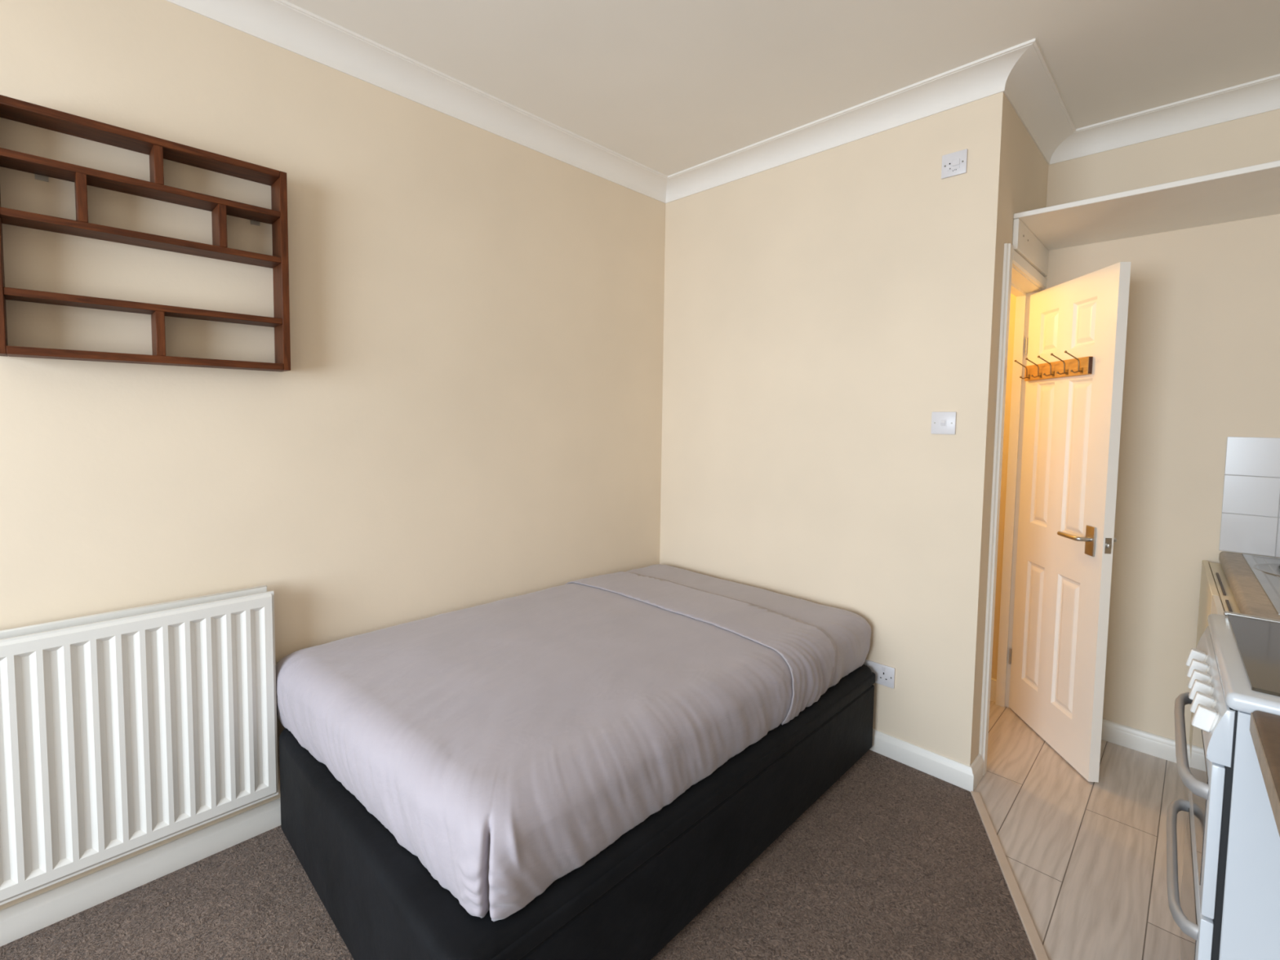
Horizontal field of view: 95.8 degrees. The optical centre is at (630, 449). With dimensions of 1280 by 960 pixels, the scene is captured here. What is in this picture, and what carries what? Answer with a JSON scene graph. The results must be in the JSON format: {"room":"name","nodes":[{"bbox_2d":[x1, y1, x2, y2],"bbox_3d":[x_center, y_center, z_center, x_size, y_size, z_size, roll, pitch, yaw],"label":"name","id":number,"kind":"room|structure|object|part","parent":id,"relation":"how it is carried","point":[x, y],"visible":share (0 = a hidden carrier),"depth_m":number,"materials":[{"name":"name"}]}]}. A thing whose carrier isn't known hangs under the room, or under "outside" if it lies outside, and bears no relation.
{"room":"studio apartment","nodes":[
{"label":"studio apartment","id":0,"kind":"room"},
{"bbox_2d":[0,0,665,910],"bbox_3d":[-1.554,-0.015,1.596,0.100,2.706,5.000,4,5,45],"label":"wall","id":1,"kind":"structure","parent":0,"point":[467,411],"depth_m":1.97,"materials":[{"name":"beige paint"}]},
{"bbox_2d":[0,585,278,905],"bbox_3d":[-1.568,0.794,1.489,0.107,0.677,1.127,4,5,45],"label":"radiator","id":2,"kind":"object","parent":1,"relation":"attached to","point":[123,732],"visible":1,"depth_m":1.60,"materials":[{"name":"metal"}]},
{"bbox_3d":[-1.577,0.794,1.495,0.012,0.677,1.122,4,5,45],"label":"panel","id":3,"kind":"part","parent":2,"relation":"part of","materials":[{"name":"metal"}]},
{"bbox_2d":[0,797,280,946],"bbox_3d":[-1.529,1.245,1.628,0.018,0.088,4.800,4,5,45],"label":"baseboard","id":4,"kind":"structure","parent":1,"relation":"attached to","point":[33,914],"depth_m":1.69,"materials":[{"name":"white paint"}]},
{"bbox_2d":[0,94,290,371],"bbox_3d":[-1.336,-0.550,1.633,0.101,0.613,0.636,4,5,45],"label":"wall shelf","id":5,"kind":"object","parent":1,"relation":"attached to","point":[157,149],"visible":1,"depth_m":1.60,"materials":[{"name":"brown wood"}]},
{"bbox_3d":[-1.554,-0.540,1.415,0.101,0.613,0.020,4,5,45],"label":"panel","id":6,"kind":"part","parent":5,"relation":"part of","materials":[{"name":"brown wood"}]},
{"bbox_3d":[-1.119,-0.560,1.851,0.101,0.613,0.020,4,5,45],"label":"panel","id":7,"kind":"part","parent":5,"relation":"part of","materials":[{"name":"brown wood"}]},
{"bbox_2d":[165,0,667,203],"bbox_3d":[-1.461,-1.320,1.446,0.112,0.088,4.800,4,5,45],"label":"trim","id":8,"kind":"structure","parent":1,"relation":"attached to","point":[282,24],"depth_m":2.13,"materials":[{"name":"paint"}]},
{"bbox_2d":[0,701,1190,959],"bbox_3d":[-0.050,1.389,0.937,3.300,0.080,6.100,4,5,45],"label":"floor","id":9,"kind":"structure","parent":0,"point":[895,860],"depth_m":1.73,"materials":[{"name":"brown carpet"}]},
{"bbox_2d":[279,664,875,959],"bbox_3d":[-0.068,1.091,2.159,1.183,0.374,1.915,4,5,45],"label":"base","id":10,"kind":"object","parent":9,"relation":"on","point":[628,901],"visible":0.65,"depth_m":1.49,"materials":[{"name":"black fabric"}]},
{"bbox_3d":[0.356,0.977,1.759,0.031,0.046,1.853,4,5,45],"label":"rail","id":11,"kind":"part","parent":10,"relation":"part of","materials":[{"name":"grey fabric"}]},
{"bbox_2d":[626,564,871,688],"bbox_3d":[-0.084,0.773,2.178,1.238,0.250,1.939,4,5,45],"label":"mattress","id":12,"kind":"object","parent":10,"relation":"on","point":[851,633],"visible":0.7,"depth_m":2.42,"materials":[{"name":"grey fabric"}]},
{"bbox_2d":[275,571,836,921],"bbox_3d":[-0.208,0.777,2.046,1.251,0.257,1.588,4,5,45],"label":"sheet","id":13,"kind":"object","parent":12,"relation":"on","point":[505,744],"visible":0.99,"depth_m":1.60,"materials":[{"name":"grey fabric"}]},
{"bbox_2d":[970,791,1048,959],"bbox_3d":[0.796,1.372,0.673,0.030,0.007,3.184,2,4,18],"label":"trim","id":14,"kind":"structure","parent":9,"relation":"on","point":[1036,943],"depth_m":1.75,"materials":[{"name":"brown wood"}]},
{"bbox_2d":[1189,560,1240,757],"bbox_3d":[2.130,0.903,1.713,0.627,0.860,1.132,4,5,42],"label":"base cabinet","id":15,"kind":"object","parent":9,"relation":"on","point":[1216,596],"visible":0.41,"depth_m":2.02,"materials":[{"name":"beige laminate"}]},
{"bbox_3d":[2.076,0.826,2.100,0.017,0.746,0.632,4,5,42],"label":"door","id":16,"kind":"part","parent":15,"relation":"part of","materials":[{"name":"beige laminate"}]},
{"bbox_3d":[1.691,0.845,1.682,0.017,0.746,0.492,4,5,42],"label":"door","id":17,"kind":"part","parent":15,"relation":"part of","materials":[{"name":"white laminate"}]},
{"bbox_3d":[2.018,0.457,1.978,0.006,0.004,0.360,4,5,42],"label":"handle","id":18,"kind":"part","parent":15,"relation":"part of","materials":[{"name":"silver metal"}]},
{"bbox_3d":[1.707,0.473,1.640,0.006,0.004,0.400,4,5,42],"label":"handle","id":19,"kind":"part","parent":15,"relation":"part of","materials":[{"name":"grey metal"}]},
{"bbox_2d":[1218,551,1279,620],"bbox_3d":[2.163,0.455,1.666,0.600,0.040,1.147,4,5,42],"label":"countertop","id":20,"kind":"structure","parent":15,"relation":"on","point":[1250,597],"depth_m":1.79,"materials":[{"name":"beige stone"}]},
{"bbox_2d":[1242,553,1279,614],"bbox_3d":[2.209,0.419,1.722,0.470,0.026,0.955,4,5,42],"label":"sink","id":21,"kind":"object","parent":20,"relation":"in","point":[1266,570],"visible":1,"depth_m":1.94,"materials":[{"name":"metal"}]},
{"bbox_2d":[1166,610,1279,959],"bbox_3d":[1.489,0.895,1.101,0.685,0.928,0.608,4,5,42],"label":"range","id":22,"kind":"object","parent":9,"relation":"on","point":[1228,908],"visible":1,"depth_m":1.07,"materials":[{"name":"metal"}]},
{"bbox_3d":[1.240,0.916,1.304,0.048,0.029,0.517,4,5,42],"label":"handle","id":23,"kind":"part","parent":22,"relation":"part of","materials":[{"name":"silver metal"}]},
{"bbox_3d":[1.266,1.071,1.315,0.002,0.308,0.510,4,5,42],"label":"door glass","id":24,"kind":"part","parent":22,"relation":"part of","materials":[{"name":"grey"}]},
{"bbox_3d":[1.244,0.637,1.287,0.048,0.029,0.517,4,5,42],"label":"handle","id":25,"kind":"part","parent":22,"relation":"part of","materials":[{"name":"silver metal"}]},
{"bbox_3d":[1.338,0.496,1.362,0.043,0.047,0.041,4,5,42],"label":"knob","id":26,"kind":"part","parent":22,"relation":"part of","materials":[{"name":"plastic"}]},
{"bbox_3d":[1.273,1.061,1.308,0.018,0.388,0.600,4,5,42],"label":"oven door","id":27,"kind":"part","parent":22,"relation":"part of","materials":[{"name":"metal"}]},
{"bbox_3d":[1.282,0.499,1.302,0.043,0.047,0.041,4,5,42],"label":"knob","id":28,"kind":"part","parent":22,"relation":"part of","materials":[{"name":"plastic"}]},
{"bbox_3d":[1.270,0.725,1.294,0.002,0.211,0.510,4,5,42],"label":"door glass","id":29,"kind":"part","parent":22,"relation":"part of","materials":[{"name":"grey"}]},
{"bbox_3d":[1.230,0.501,1.245,0.043,0.047,0.041,4,5,42],"label":"knob","id":30,"kind":"part","parent":22,"relation":"part of","materials":[{"name":"plastic"}]},
{"bbox_3d":[1.185,0.503,1.197,0.043,0.047,0.041,4,5,42],"label":"knob","id":31,"kind":"part","parent":22,"relation":"part of","materials":[{"name":"plastic"}]},
{"bbox_3d":[1.135,0.506,1.142,0.043,0.047,0.041,4,5,42],"label":"knob","id":32,"kind":"part","parent":22,"relation":"part of","materials":[{"name":"plastic"}]},
{"bbox_3d":[1.087,0.508,1.090,0.043,0.047,0.041,4,5,42],"label":"knob","id":33,"kind":"part","parent":22,"relation":"part of","materials":[{"name":"plastic"}]},
{"bbox_3d":[1.277,0.715,1.288,0.018,0.291,0.600,4,5,42],"label":"oven door","id":34,"kind":"part","parent":22,"relation":"part of","materials":[{"name":"metal"}]},
{"bbox_3d":[1.280,0.514,1.276,0.033,0.105,0.600,4,5,42],"label":"control panel","id":35,"kind":"part","parent":22,"relation":"part of","materials":[{"name":"metal"}]},
{"bbox_2d":[1207,613,1279,715],"bbox_3d":[1.515,0.460,1.057,0.630,0.032,0.608,4,5,42],"label":"cooktop","id":36,"kind":"object","parent":22,"relation":"in","point":[1244,649],"depth_m":1.18,"materials":[{"name":"metal"}]},
{"bbox_3d":[1.715,0.428,1.274,0.572,0.009,0.012,4,5,42],"label":"lid trim","id":37,"kind":"part","parent":22,"relation":"part of","materials":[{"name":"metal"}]},
{"bbox_3d":[1.528,0.440,1.067,0.566,0.006,0.558,4,5,42],"label":"glass lid","id":38,"kind":"part","parent":22,"relation":"part of","materials":[{"name":"brown"}]},
{"bbox_2d":[284,0,1279,176],"bbox_3d":[-0.057,-1.342,0.770,3.250,0.080,6.027,4,5,45],"label":"ceiling","id":39,"kind":"structure","parent":0,"point":[669,87],"depth_m":1.98,"materials":[{"name":"paint"}]},
{"bbox_2d":[659,102,971,755],"bbox_3d":[0.743,-0.052,2.767,1.500,2.706,0.100,4,5,45],"label":"wall","id":40,"kind":"structure","parent":0,"point":[813,304],"depth_m":2.54,"materials":[{"name":"beige paint"}]},
{"bbox_2d":[666,38,1035,203],"bbox_3d":[0.760,-1.354,2.541,1.712,0.088,0.112,4,5,45],"label":"trim","id":41,"kind":"structure","parent":40,"relation":"attached to","point":[985,77],"depth_m":2.37,"materials":[{"name":"paint"}]},
{"bbox_2d":[863,658,895,688],"bbox_3d":[1.037,0.941,2.438,0.146,0.086,0.012,4,5,45],"label":"wall socket","id":42,"kind":"object","parent":40,"relation":"attached to","point":[885,674],"visible":0.62,"depth_m":2.42,"materials":[{"name":"plastic"}]},
{"bbox_2d":[870,728,973,791],"bbox_3d":[0.726,1.210,2.756,1.618,0.088,0.018,4,5,45],"label":"baseboard","id":43,"kind":"structure","parent":40,"relation":"attached to","point":[958,774],"depth_m":2.31,"materials":[{"name":"white paint"}]},
{"bbox_2d":[930,411,956,434],"bbox_3d":[1.202,-0.102,2.224,0.086,0.086,0.014,4,5,45],"label":"light switch","id":44,"kind":"object","parent":40,"relation":"attached to","point":[942,422],"visible":1,"depth_m":2.22,"materials":[{"name":"plastic"}]},
{"bbox_2d":[941,148,967,178],"bbox_3d":[1.214,-1.072,2.171,0.086,0.086,0.012,4,5,45],"label":"fused spur","id":45,"kind":"object","parent":40,"relation":"attached to","point":[955,163],"visible":1,"depth_m":2.17,"materials":[{"name":"plastic"}]},
{"bbox_2d":[941,91,1048,765],"bbox_3d":[1.601,-0.025,2.496,0.100,2.706,0.927,4,5,45],"label":"wall","id":46,"kind":"structure","parent":0,"point":[1008,173],"depth_m":2.17,"materials":[{"name":"beige paint"}]},
{"bbox_2d":[969,753,983,791],"bbox_3d":[1.334,1.248,2.235,0.018,0.088,0.137,4,5,45],"label":"baseboard","id":47,"kind":"structure","parent":46,"relation":"attached to","point":[977,766],"depth_m":2.23,"materials":[{"name":"white paint"}]},
{"bbox_2d":[978,243,1013,775],"bbox_3d":[1.417,0.258,2.247,0.018,2.067,0.058,4,5,45],"label":"trim","id":48,"kind":"structure","parent":46,"relation":"attached to","point":[1008,247],"depth_m":2.23,"materials":[{"name":"paint"}]},
{"bbox_2d":[995,266,1041,707],"bbox_3d":[1.646,0.263,2.563,0.103,2.025,0.677,4,5,45],"label":"trim","id":49,"kind":"structure","parent":46,"relation":"attached to","point":[1022,287],"depth_m":2.79,"materials":[{"name":"paint"}]},
{"bbox_2d":[1012,248,1047,289],"bbox_3d":[1.680,-0.756,2.439,0.018,0.058,0.649,4,5,45],"label":"trim","id":50,"kind":"structure","parent":46,"relation":"attached to","point":[1019,263],"depth_m":2.40,"materials":[{"name":"paint"}]},
{"bbox_2d":[1003,38,1075,164],"bbox_3d":[1.619,-1.326,2.270,0.112,0.088,0.939,4,5,45],"label":"trim","id":51,"kind":"structure","parent":46,"relation":"attached to","point":[1031,89],"depth_m":2.22,"materials":[{"name":"paint"}]},
{"bbox_2d":[1008,262,1130,782],"bbox_3d":[1.845,0.283,2.477,0.158,1.985,0.603,1,3,7],"label":"door","id":52,"kind":"structure","parent":46,"relation":"in","point":[1071,433],"depth_m":2.39,"materials":[{"name":"paint"}]},
{"bbox_2d":[1013,351,1093,381],"bbox_3d":[1.799,-0.357,2.497,0.085,0.096,0.448,1,3,7],"label":"coat rack","id":53,"kind":"object","parent":52,"relation":"attached to","point":[1075,366],"visible":1,"depth_m":2.45,"materials":[{"name":"brown wood"}]},
{"bbox_3d":[1.772,0.347,2.315,0.055,0.019,0.125,1,3,7],"label":"lever","id":54,"kind":"part","parent":52,"relation":"part of","materials":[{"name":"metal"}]},
{"bbox_3d":[1.795,0.356,2.259,0.008,0.115,0.050,1,3,7],"label":"handle","id":55,"kind":"part","parent":52,"relation":"part of","materials":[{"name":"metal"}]},
{"bbox_3d":[1.809,0.365,2.191,0.022,0.060,0.001,1,3,7],"label":"latch plate","id":56,"kind":"part","parent":52,"relation":"part of","materials":[{"name":"silver metal"}]},
{"bbox_2d":[991,293,1016,679],"bbox_3d":[1.166,-0.062,3.050,1.300,2.706,0.900,4,5,45],"label":"wall","id":57,"kind":"structure","parent":0,"point":[1013,298],"depth_m":2.85,"materials":[{"name":"paint"}]},
{"bbox_2d":[990,678,996,702],"bbox_3d":[1.406,1.176,3.309,1.200,0.110,0.018,4,5,45],"label":"baseboard","id":58,"kind":"structure","parent":57,"relation":"attached to","point":[993,682],"depth_m":2.89,"materials":[{"name":"white paint"}]},
{"bbox_2d":[1041,108,1279,744],"bbox_3d":[2.424,0.000,2.260,1.400,2.706,0.100,4,5,45],"label":"wall","id":59,"kind":"structure","parent":0,"point":[1202,368],"depth_m":2.38,"materials":[{"name":"beige paint"}]},
{"bbox_2d":[1101,719,1191,767],"bbox_3d":[2.316,1.255,2.341,1.260,0.088,0.018,4,5,45],"label":"baseboard","id":60,"kind":"structure","parent":59,"relation":"attached to","point":[1153,744],"depth_m":2.47,"materials":[{"name":"white paint"}]},
{"bbox_2d":[1012,160,1279,276],"bbox_3d":[2.140,-0.825,2.015,1.258,0.136,0.594,4,5,45],"label":"shelf","id":61,"kind":"object","parent":59,"relation":"attached to","point":[1252,191],"visible":0.94,"depth_m":2.15,"materials":[{"name":"white paint"}]},
{"bbox_3d":[1.702,-0.846,2.454,0.018,0.116,0.590,4,5,45],"label":"panel","id":62,"kind":"part","parent":61,"relation":"part of","materials":[{"name":"white paint"}]},
{"bbox_2d":[1049,73,1279,164],"bbox_3d":[2.317,-1.311,2.158,1.260,0.088,0.112,4,5,45],"label":"trim","id":63,"kind":"structure","parent":59,"relation":"attached to","point":[1261,95],"depth_m":2.32,"materials":[{"name":"paint"}]},
{"bbox_2d":[1218,436,1279,557],"bbox_3d":[2.557,0.190,2.059,0.627,0.450,0.007,4,5,45],"label":"tiles","id":64,"kind":"structure","parent":59,"relation":"attached to","point":[1251,504],"depth_m":2.22,"materials":[{"name":"grey tile"}]},
{"bbox_3d":[0.830,0.980,0.104,0.360,0.858,1.400,4,5,42],"label":"base cabinet","id":65,"kind":"object","parent":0,"visible":0},
{"bbox_2d":[1249,711,1279,836],"bbox_3d":[0.795,0.521,0.217,0.650,0.040,1.594,4,5,42],"label":"countertop","id":66,"kind":"structure","parent":65,"relation":"on","point":[1264,727],"depth_m":0.91,"materials":[{"name":"brown stone"}]}
]}

